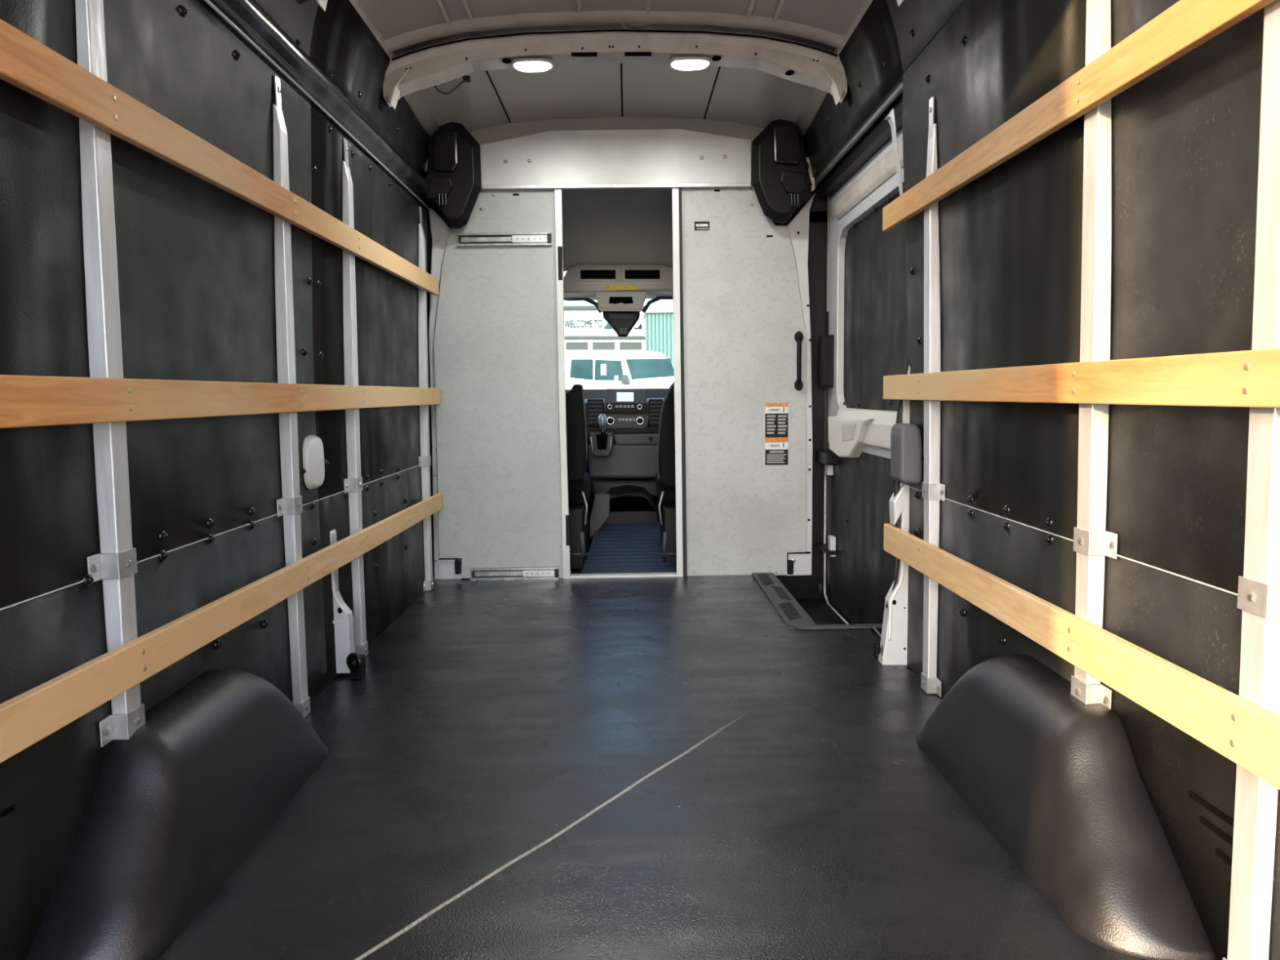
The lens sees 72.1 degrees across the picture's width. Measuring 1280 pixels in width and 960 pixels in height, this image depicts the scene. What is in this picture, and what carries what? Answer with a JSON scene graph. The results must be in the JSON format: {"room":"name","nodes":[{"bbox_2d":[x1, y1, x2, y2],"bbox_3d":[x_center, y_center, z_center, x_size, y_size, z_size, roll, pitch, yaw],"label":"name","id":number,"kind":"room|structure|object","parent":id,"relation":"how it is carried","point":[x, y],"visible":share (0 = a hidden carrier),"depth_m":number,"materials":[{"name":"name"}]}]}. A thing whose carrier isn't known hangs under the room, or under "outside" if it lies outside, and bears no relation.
{"room":"cargo space","nodes":[
{"label":"cargo space","id":0,"kind":"room"},
{"bbox_2d":[0,0,434,959],"bbox_3d":[-0.888,-0.324,2.025,0.147,2.154,4.120,-1,6,-1],"label":"wall","id":1,"kind":"structure","parent":0,"point":[196,265],"depth_m":1.78,"materials":[{"name":"paint"}]},
{"bbox_2d":[0,18,438,295],"bbox_3d":[-0.869,-0.664,2.038,0.021,0.084,3.712,-1,6,-1],"label":"wooden slat","id":2,"kind":"object","parent":1,"relation":"attached to","point":[26,64],"visible":1,"depth_m":1.58,"materials":[{"name":"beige wood"}]},
{"bbox_2d":[0,374,440,428],"bbox_3d":[-0.871,-0.194,2.084,0.021,0.071,3.712,-1,6,-1],"label":"wooden slat","id":3,"kind":"object","parent":1,"relation":"attached to","point":[25,401],"visible":1,"depth_m":1.58,"materials":[{"name":"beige wood"}]},
{"bbox_2d":[0,493,443,763],"bbox_3d":[-0.872,0.256,2.128,0.021,0.107,3.712,-1,6,-1],"label":"wooden slat","id":4,"kind":"object","parent":1,"relation":"attached to","point":[34,714],"visible":1,"depth_m":1.58,"materials":[{"name":"brown wood"}]},
{"bbox_2d":[272,75,310,717],"bbox_3d":[-0.898,-0.182,2.237,0.048,1.630,0.086,-1,6,-1],"label":"post","id":5,"kind":"object","parent":1,"relation":"attached to","point":[290,505],"visible":0.73,"depth_m":2.24,"materials":[{"name":"metal"}]},
{"bbox_2d":[302,435,324,488],"bbox_3d":[-0.911,-0.050,2.466,0.020,0.150,0.130,-1,6,-1],"label":"wall cap","id":6,"kind":"object","parent":1,"relation":"attached to","point":[313,446],"visible":1,"depth_m":2.43,"materials":[{"name":"white plastic"}]},
{"bbox_2d":[314,0,327,11],"bbox_3d":[-0.824,-1.315,2.321,0.098,0.132,0.060,-1,6,-1],"label":"trim","id":7,"kind":"structure","parent":1,"relation":"attached to","point":[322,3],"depth_m":2.33,"materials":[{"name":"paint"}]},
{"bbox_2d":[329,528,355,673],"bbox_3d":[-0.913,0.355,2.653,0.083,0.458,0.061,-1,6,-1],"label":"trim","id":8,"kind":"structure","parent":1,"relation":"attached to","point":[343,621],"depth_m":2.65,"materials":[{"name":"paint"}]},
{"bbox_2d":[342,137,368,657],"bbox_3d":[-0.906,-0.233,2.765,0.048,1.630,0.086,-1,6,-1],"label":"post","id":9,"kind":"object","parent":1,"relation":"attached to","point":[353,485],"visible":0.78,"depth_m":2.77,"materials":[{"name":"metal"}]},
{"bbox_2d":[417,206,434,591],"bbox_3d":[-0.921,-0.330,3.751,0.048,1.630,0.086,-1,6,-1],"label":"post","id":10,"kind":"object","parent":1,"relation":"attached to","point":[424,460],"visible":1,"depth_m":3.75,"materials":[{"name":"metal"}]},
{"bbox_2d":[428,208,462,578],"bbox_3d":[-0.894,-0.378,4.002,0.139,1.703,0.034,-1,6,-1],"label":"trim","id":11,"kind":"structure","parent":1,"relation":"attached to","point":[440,231],"depth_m":3.96,"materials":[{"name":"paint"}]},
{"bbox_2d":[423,121,481,228],"bbox_3d":[-0.818,-1.329,3.762,0.269,0.492,0.139,-1,6,-1],"label":"cover","id":12,"kind":"object","parent":1,"relation":"attached to","point":[453,163],"visible":0.78,"depth_m":3.73,"materials":[{"name":"black plastic"}]},
{"bbox_2d":[511,57,553,71],"bbox_3d":[-0.374,-1.440,3.064,0.144,0.026,0.090,-1,6,-1],"label":"dome lamp","id":13,"kind":"object","parent":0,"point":[525,64],"visible":1,"depth_m":3.04,"materials":[{"name":"grey plastic"}]},
{"bbox_2d":[349,0,872,139],"bbox_3d":[-0.068,-1.417,1.891,1.900,0.308,4.161,-1,6,-1],"label":"ceiling","id":14,"kind":"structure","parent":0,"point":[757,98],"depth_m":3.36,"materials":[{"name":"paint"}]},
{"bbox_2d":[434,75,471,94],"bbox_3d":[-0.719,-1.424,3.166,0.218,0.071,0.020,-1,6,-1],"label":"cable","id":15,"kind":"object","parent":14,"relation":"hanging from","point":[467,78],"visible":0.71,"depth_m":3.17,"materials":[{"name":"black rubber"}]},
{"bbox_2d":[620,22,654,29],"bbox_3d":[-0.007,-1.544,2.980,0.117,0.014,0.117,-1,6,-1],"label":"recessed light","id":16,"kind":"object","parent":14,"relation":"in","point":[631,26],"visible":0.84,"depth_m":2.99,"materials":[{"name":"grey plastic"}]},
{"bbox_2d":[151,574,1146,959],"bbox_3d":[-0.039,0.655,2.083,1.800,0.030,4.020,-1,6,-1],"label":"floor","id":17,"kind":"structure","parent":0,"point":[620,768],"depth_m":1.79,"materials":[{"name":"plastic"}]},
{"bbox_2d":[26,668,328,959],"bbox_3d":[-0.818,0.553,1.674,0.169,0.276,0.853,-1,6,-1],"label":"wheel arch cover","id":18,"kind":"object","parent":17,"relation":"on","point":[175,806],"visible":0.98,"depth_m":1.49,"materials":[{"name":"plastic"}]},
{"bbox_2d":[75,0,145,746],"bbox_3d":[-0.888,-0.256,1.444,0.048,1.408,0.086,-1,6,-1],"label":"post","id":19,"kind":"object","parent":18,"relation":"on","point":[116,564],"visible":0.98,"depth_m":1.46,"materials":[{"name":"metal"}]},
{"bbox_2d":[346,652,365,679],"bbox_3d":[-0.848,0.554,2.627,0.054,0.088,0.063,-1,6,-1],"label":"ring","id":20,"kind":"object","parent":17,"relation":"on","point":[356,663],"visible":1,"depth_m":2.62,"materials":[{"name":"black"}]},
{"bbox_2d":[433,188,570,578],"bbox_3d":[-0.631,-0.413,3.963,0.603,1.753,0.036,-1,6,-1],"label":"partition panel","id":21,"kind":"object","parent":17,"relation":"on","point":[499,344],"visible":0.98,"depth_m":3.97,"materials":[{"name":"metal"}]},
{"bbox_2d":[439,558,462,579],"bbox_3d":[-0.872,0.408,4.051,0.106,0.105,0.026,-1,6,-1],"label":"corner latch","id":22,"kind":"object","parent":21,"relation":"attached to","point":[450,568],"visible":1,"depth_m":4.06,"materials":[{"name":"paint"}]},
{"bbox_2d":[456,231,551,246],"bbox_3d":[-0.601,-1.065,3.893,0.420,0.057,0.020,-1,6,-1],"label":"slide rail","id":23,"kind":"object","parent":21,"relation":"attached to","point":[522,238],"visible":1,"depth_m":3.89,"materials":[{"name":"metal"}]},
{"bbox_2d":[470,566,559,580],"bbox_3d":[-0.576,0.430,4.040,0.406,0.056,0.020,-1,6,-1],"label":"slide rail","id":24,"kind":"object","parent":21,"relation":"attached to","point":[538,572],"visible":1,"depth_m":4.04,"materials":[{"name":"metal"}]},
{"bbox_2d":[671,185,806,577],"bbox_3d":[0.456,-0.425,3.966,0.605,1.762,0.062,-1,6,-1],"label":"partition panel","id":25,"kind":"object","parent":17,"relation":"on","point":[738,314],"depth_m":3.98,"materials":[{"name":"metal"}]},
{"bbox_2d":[694,221,709,230],"bbox_3d":[0.276,-1.129,3.912,0.067,0.039,0.002,-1,6,-1],"label":"name plate","id":26,"kind":"object","parent":25,"relation":"attached to","point":[699,225],"visible":1,"depth_m":3.91,"materials":[{"name":"silver metal"}]},
{"bbox_2d":[764,437,787,465],"bbox_3d":[0.623,-0.131,4.014,0.104,0.126,0.002,-1,6,-1],"label":"warning label","id":27,"kind":"object","parent":25,"relation":"attached to","point":[775,448],"visible":1,"depth_m":4.01,"materials":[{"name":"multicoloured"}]},
{"bbox_2d":[764,403,787,437],"bbox_3d":[0.621,-0.272,4.001,0.104,0.156,0.002,-1,6,-1],"label":"warning label","id":28,"kind":"object","parent":25,"relation":"attached to","point":[775,414],"visible":1,"depth_m":4.00,"materials":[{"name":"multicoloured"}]},
{"bbox_2d":[786,551,810,575],"bbox_3d":[0.734,0.388,4.074,0.114,0.113,0.026,-1,6,-1],"label":"corner latch","id":29,"kind":"object","parent":25,"relation":"attached to","point":[789,562],"visible":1,"depth_m":4.07,"materials":[{"name":"paint"}]},
{"bbox_2d":[751,572,882,629],"bbox_3d":[0.706,0.475,3.592,0.364,0.012,0.965,-1,6,-1],"label":"plate","id":30,"kind":"object","parent":17,"relation":"on","point":[793,615],"visible":0.91,"depth_m":3.38,"materials":[{"name":"grey metal"}]},
{"bbox_2d":[872,626,881,636],"bbox_3d":[0.821,0.542,2.925,0.008,0.007,0.370,-1,6,2],"label":"strip","id":31,"kind":"object","parent":17,"relation":"on","point":[873,628],"visible":0.35,"depth_m":3.06,"materials":[{"name":"metal"}]},
{"bbox_2d":[873,643,882,659],"bbox_3d":[0.759,0.532,2.745,0.040,0.065,0.073,-1,6,-1],"label":"ring","id":32,"kind":"object","parent":17,"relation":"attached to","point":[877,651],"visible":0.38,"depth_m":2.75,"materials":[{"name":"black"}]},
{"bbox_2d":[915,653,1215,959],"bbox_3d":[0.748,0.529,1.696,0.169,0.276,0.853,-1,6,-1],"label":"wheel arch cover","id":33,"kind":"object","parent":17,"relation":"on","point":[1055,778],"visible":1,"depth_m":1.50,"materials":[{"name":"plastic"}]},
{"bbox_2d":[562,175,831,585],"bbox_3d":[-0.100,-0.633,5.137,1.942,2.060,2.250,-1,6,-1],"label":"wall","id":34,"kind":"structure","parent":0,"point":[633,226],"depth_m":4.67,"materials":[{"name":"black plastic"}]},
{"bbox_2d":[428,306,470,578],"bbox_3d":[-0.879,-0.120,4.070,0.400,1.350,0.030,-1,6,-1],"label":"trim","id":35,"kind":"structure","parent":34,"relation":"attached to","point":[430,423],"depth_m":4.04,"materials":[{"name":"black plastic"}]},
{"bbox_2d":[428,188,481,316],"bbox_3d":[-0.903,-1.190,3.965,0.380,0.900,0.030,-1,6,-1],"label":"trim","id":36,"kind":"structure","parent":34,"relation":"attached to","point":[429,226],"depth_m":3.96,"materials":[{"name":"black plastic"}]},
{"bbox_2d":[565,383,591,570],"bbox_3d":[-0.520,-0.027,4.544,0.527,0.921,0.535,-1,6,-1],"label":"driver's seat","id":37,"kind":"object","parent":34,"relation":"on","point":[579,481],"visible":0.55,"depth_m":4.31,"materials":[{"name":"black fabric"}]},
{"bbox_2d":[568,471,591,505],"bbox_3d":[-0.524,0.046,4.629,0.519,0.140,0.380,-1,6,-1],"label":"cushion","id":38,"kind":"object","parent":37,"relation":"on","point":[575,488],"depth_m":4.45,"materials":[{"name":"black fabric"}]},
{"bbox_2d":[480,128,751,190],"bbox_3d":[-0.104,-1.406,3.859,1.184,0.249,0.031,-1,6,-1],"label":"header","id":39,"kind":"object","parent":34,"relation":"attached to","point":[643,158],"visible":1,"depth_m":3.85,"materials":[{"name":"metal"}]},
{"bbox_2d":[469,116,764,177],"bbox_3d":[-0.097,-1.483,3.888,1.360,0.275,0.030,-1,6,-1],"label":"trim","id":40,"kind":"structure","parent":34,"relation":"attached to","point":[508,131],"depth_m":3.86,"materials":[{"name":"grey"}]},
{"bbox_2d":[565,388,668,497],"bbox_3d":[-0.093,-0.255,5.675,1.840,0.660,1.052,-1,6,-1],"label":"dashboard","id":41,"kind":"object","parent":34,"relation":"attached to","point":[633,415],"visible":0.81,"depth_m":5.18,"materials":[{"name":"black plastic"}]},
{"bbox_2d":[586,399,603,426],"bbox_3d":[-0.265,-0.400,5.228,0.097,0.162,0.050,-1,6,-1],"label":"air vent","id":42,"kind":"object","parent":41,"relation":"attached to","point":[594,406],"depth_m":5.20,"materials":[{"name":"grey plastic"}]},
{"bbox_2d":[589,413,613,456],"bbox_3d":[-0.221,-0.256,5.032,0.139,0.246,0.239,-1,6,-1],"label":"lever","id":43,"kind":"object","parent":41,"relation":"attached to","point":[602,442],"visible":1,"depth_m":5.02,"materials":[{"name":"black plastic"}]},
{"bbox_2d":[565,388,668,399],"bbox_3d":[-0.095,-0.516,5.254,0.762,0.058,0.040,-1,6,-1],"label":"dashboard top","id":44,"kind":"object","parent":41,"relation":"on","point":[651,393],"depth_m":5.23,"materials":[{"name":"grey plastic"}]},
{"bbox_2d":[590,426,658,433],"bbox_3d":[-0.076,-0.295,5.215,0.434,0.041,0.040,-1,6,-1],"label":"shelf","id":45,"kind":"object","parent":41,"relation":"attached to","point":[616,429],"depth_m":5.20,"materials":[{"name":"black plastic"}]},
{"bbox_2d":[613,432,658,444],"bbox_3d":[-0.004,-0.242,5.222,0.306,0.066,0.100,-1,6,-1],"label":"compartment","id":46,"kind":"object","parent":41,"relation":"on","point":[620,438],"depth_m":5.17,"materials":[{"name":"grey plastic"}]},
{"bbox_2d":[648,399,662,426],"bbox_3d":[0.094,-0.400,5.233,0.087,0.162,0.050,-1,6,-1],"label":"air vent","id":47,"kind":"object","parent":41,"relation":"attached to","point":[655,405],"depth_m":5.21,"materials":[{"name":"grey plastic"}]},
{"bbox_2d":[563,271,672,312],"bbox_3d":[-0.112,-0.892,5.623,1.960,0.840,1.092,-1,6,-1],"label":"window","id":48,"kind":"structure","parent":34,"relation":"in","point":[659,298],"depth_m":5.07,"materials":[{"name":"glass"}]},
{"bbox_2d":[563,264,672,301],"bbox_3d":[-0.107,-1.118,4.995,0.657,0.150,0.458,-1,6,-1],"label":"console","id":49,"kind":"object","parent":34,"relation":"attached to","point":[580,281],"visible":0.71,"depth_m":4.77,"materials":[{"name":"grey plastic"}]},
{"bbox_2d":[595,291,647,312],"bbox_3d":[-0.103,-0.984,4.892,0.287,0.110,0.209,-1,6,-1],"label":"pod","id":50,"kind":"object","parent":49,"relation":"attached to","point":[611,301],"visible":1,"depth_m":4.79,"materials":[{"name":"grey plastic"}]},
{"bbox_2d":[602,311,639,337],"bbox_3d":[-0.104,-0.878,4.970,0.209,0.143,0.115,-1,6,-1],"label":"housing","id":51,"kind":"object","parent":50,"relation":"hanging from","point":[622,322],"visible":1,"depth_m":4.93,"materials":[{"name":"black plastic"}]},
{"bbox_2d":[607,312,635,319],"bbox_3d":[-0.105,-0.917,4.923,0.155,0.037,0.010,-1,6,-1],"label":"grille","id":52,"kind":"object","parent":51,"relation":"attached to","point":[610,315],"depth_m":4.92,"materials":[{"name":"black plastic"}]},
{"bbox_2d":[570,572,676,577],"bbox_3d":[-0.074,0.443,4.069,0.502,0.017,0.045,-1,6,-1],"label":"door sill","id":53,"kind":"structure","parent":34,"relation":"attached to","point":[648,574],"depth_m":4.05,"materials":[{"name":"metal"}]},
{"bbox_2d":[581,522,676,573],"bbox_3d":[-0.059,0.354,4.596,0.470,0.129,0.921,-1,6,-1],"label":"floor mat","id":54,"kind":"object","parent":34,"relation":"on","point":[615,548],"visible":0.72,"depth_m":4.57,"materials":[{"name":"blue"}]},
{"bbox_2d":[655,382,676,568],"bbox_3d":[0.348,-0.062,4.554,0.536,0.965,0.535,-1,6,-1],"label":"passenger seat","id":55,"kind":"object","parent":34,"relation":"on","point":[665,475],"visible":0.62,"depth_m":4.32,"materials":[{"name":"black fabric"}]},
{"bbox_2d":[655,473,675,503],"bbox_3d":[0.352,0.032,4.641,0.528,0.140,0.380,-1,6,-1],"label":"cushion","id":56,"kind":"object","parent":55,"relation":"on","point":[668,496],"depth_m":4.45,"materials":[{"name":"black fabric"}]},
{"bbox_2d":[752,210,831,598],"bbox_3d":[0.730,-0.245,4.082,0.420,1.950,0.030,-1,6,-1],"label":"door frame","id":57,"kind":"structure","parent":34,"relation":"attached to","point":[817,242],"depth_m":4.04,"materials":[{"name":"black plastic"}]},
{"bbox_2d":[773,186,827,222],"bbox_3d":[0.713,-1.414,3.968,0.380,0.500,0.030,-1,6,-1],"label":"trim","id":58,"kind":"structure","parent":34,"relation":"attached to","point":[819,203],"depth_m":3.97,"materials":[{"name":"black plastic"}]},
{"bbox_2d":[804,0,1279,959],"bbox_3d":[0.781,-0.349,2.048,0.147,2.154,4.120,-1,6,-1],"label":"wall","id":59,"kind":"structure","parent":0,"point":[1185,136],"depth_m":1.58,"materials":[{"name":"paint"}]},
{"bbox_2d":[382,28,851,109],"bbox_3d":[-0.063,-1.425,3.074,1.643,0.234,0.149,-1,6,-1],"label":"roof crossbeam","id":60,"kind":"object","parent":59,"relation":"attached to","point":[410,72],"depth_m":3.02,"materials":[{"name":"paint"}]},
{"bbox_2d":[669,56,711,70],"bbox_3d":[0.175,-1.449,3.071,0.144,0.026,0.090,-1,6,-1],"label":"dome lamp","id":61,"kind":"object","parent":60,"relation":"in","point":[682,63],"visible":1,"depth_m":3.04,"materials":[{"name":"grey plastic"}]},
{"bbox_2d":[751,119,814,222],"bbox_3d":[0.620,-1.348,3.782,0.274,0.470,0.139,-1,6,-1],"label":"cover","id":62,"kind":"object","parent":59,"relation":"attached to","point":[782,180],"visible":0.89,"depth_m":3.75,"materials":[{"name":"black plastic"}]},
{"bbox_2d":[786,192,815,574],"bbox_3d":[0.731,-0.420,4.015,0.126,1.730,0.045,-1,6,-1],"label":"trim","id":63,"kind":"structure","parent":59,"relation":"attached to","point":[798,227],"depth_m":3.98,"materials":[{"name":"paint"}]},
{"bbox_2d":[765,595,879,630],"bbox_3d":[0.778,0.560,3.634,0.360,0.155,1.100,-1,6,-1],"label":"trim","id":64,"kind":"structure","parent":59,"relation":"attached to","point":[818,609],"depth_m":3.88,"materials":[{"name":"black plastic"}]},
{"bbox_2d":[814,91,907,629],"bbox_3d":[0.878,-0.283,3.423,0.180,2.050,1.601,-1,6,-1],"label":"door","id":65,"kind":"structure","parent":59,"relation":"in","point":[866,341],"depth_m":3.45,"materials":[{"name":"paint"}]},
{"bbox_2d":[870,629,881,639],"bbox_3d":[0.853,0.561,2.927,0.090,0.028,0.370,-1,6,-1],"label":"trim","id":66,"kind":"structure","parent":59,"relation":"attached to","point":[873,632],"depth_m":3.07,"materials":[{"name":"black plastic"}]},
{"bbox_2d":[878,482,910,665],"bbox_3d":[0.785,0.290,2.693,0.091,0.560,0.061,-1,6,-1],"label":"trim","id":67,"kind":"structure","parent":59,"relation":"attached to","point":[894,636],"depth_m":2.69,"materials":[{"name":"paint"}]},
{"bbox_2d":[884,107,910,608],"bbox_3d":[0.781,-0.356,2.665,0.078,1.506,0.110,-1,6,-1],"label":"trim","id":68,"kind":"structure","parent":59,"relation":"attached to","point":[904,407],"depth_m":2.64,"materials":[{"name":"paint"}]},
{"bbox_2d":[897,0,905,7],"bbox_3d":[0.678,-1.338,2.341,0.098,0.132,0.060,-1,6,-1],"label":"trim","id":69,"kind":"structure","parent":59,"relation":"attached to","point":[900,2],"depth_m":2.36,"materials":[{"name":"paint"}]},
{"bbox_2d":[890,422,924,484],"bbox_3d":[0.776,-0.078,2.563,0.069,0.174,0.108,-1,6,-1],"label":"anchor","id":70,"kind":"object","parent":59,"relation":"attached to","point":[906,458],"visible":1,"depth_m":2.52,"materials":[{"name":"grey plastic"}]},
{"bbox_2d":[920,96,945,697],"bbox_3d":[0.790,-0.203,2.368,0.045,1.600,0.086,-1,6,-1],"label":"post","id":71,"kind":"object","parent":59,"relation":"attached to","point":[932,491],"visible":0.98,"depth_m":2.37,"materials":[{"name":"metal"}]},
{"bbox_2d":[882,0,1275,231],"bbox_3d":[0.760,-0.658,1.435,0.021,0.088,2.461,-1,6,-1],"label":"wooden slat","id":72,"kind":"object","parent":59,"relation":"attached to","point":[1185,25],"visible":1,"depth_m":1.47,"materials":[{"name":"brown wood"}]},
{"bbox_2d":[883,523,1279,790],"bbox_3d":[0.790,0.297,1.529,0.021,0.084,2.461,-1,6,-1],"label":"wooden slat","id":73,"kind":"object","parent":59,"relation":"attached to","point":[1247,734],"visible":1,"depth_m":1.43,"materials":[{"name":"brown wood"}]},
{"bbox_2d":[883,348,1279,408],"bbox_3d":[0.775,-0.164,1.484,0.021,0.072,2.461,-1,6,-1],"label":"wooden slat","id":74,"kind":"object","parent":59,"relation":"attached to","point":[1248,378],"visible":1,"depth_m":1.40,"materials":[{"name":"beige wood"}]},
{"bbox_2d":[1071,0,1117,708],"bbox_3d":[0.798,-0.287,1.527,0.048,1.408,0.086,-1,6,-1],"label":"post","id":75,"kind":"object","parent":59,"relation":"attached to","point":[1092,543],"visible":0.84,"depth_m":1.54,"materials":[{"name":"metal"}]},
{"bbox_2d":[1222,0,1279,959],"bbox_3d":[0.807,-0.115,1.108,0.048,1.670,0.086,-1,6,-1],"label":"post","id":76,"kind":"object","parent":59,"relation":"attached to","point":[1255,806],"visible":0.98,"depth_m":1.14,"materials":[{"name":"metal"}]},
{"label":"outside","id":77,"kind":"structure","parent":0,"visible":0},
{"bbox_3d":[-0.208,0.122,15.082,120.000,0.100,150.000,-1,6,-1],"label":"parking lot","id":78,"kind":"object","parent":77,"visible":0},
{"bbox_2d":[564,304,645,359],"bbox_3d":[-2.713,-3.308,28.676,5.759,4.142,6.200,-1,6,-1],"label":"dealership building","id":79,"kind":"structure","parent":78,"relation":"on","point":[586,330],"depth_m":25.68,"materials":[{"name":"grey paint"}]},
{"bbox_2d":[564,351,674,389],"bbox_3d":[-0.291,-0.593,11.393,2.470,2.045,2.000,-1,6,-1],"label":"van","id":80,"kind":"object","parent":78,"relation":"on","point":[609,369],"visible":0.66,"depth_m":10.41,"materials":[{"name":"white"}]},
{"bbox_2d":[621,374,629,383],"bbox_3d":[-0.175,-1.187,10.372,0.100,0.112,0.080,-1,6,-1],"label":"mirror","id":81,"kind":"object","parent":80,"relation":"attached to","point":[624,378],"depth_m":10.33,"materials":[{"name":"grey mirror"}]},
{"bbox_2d":[643,307,673,364],"bbox_3d":[1.224,-2.817,24.740,2.180,3.824,1.950,-1,6,-1],"label":"container","id":82,"kind":"object","parent":78,"relation":"on","point":[659,322],"visible":0.14,"depth_m":23.76,"materials":[{"name":"teal paint"}]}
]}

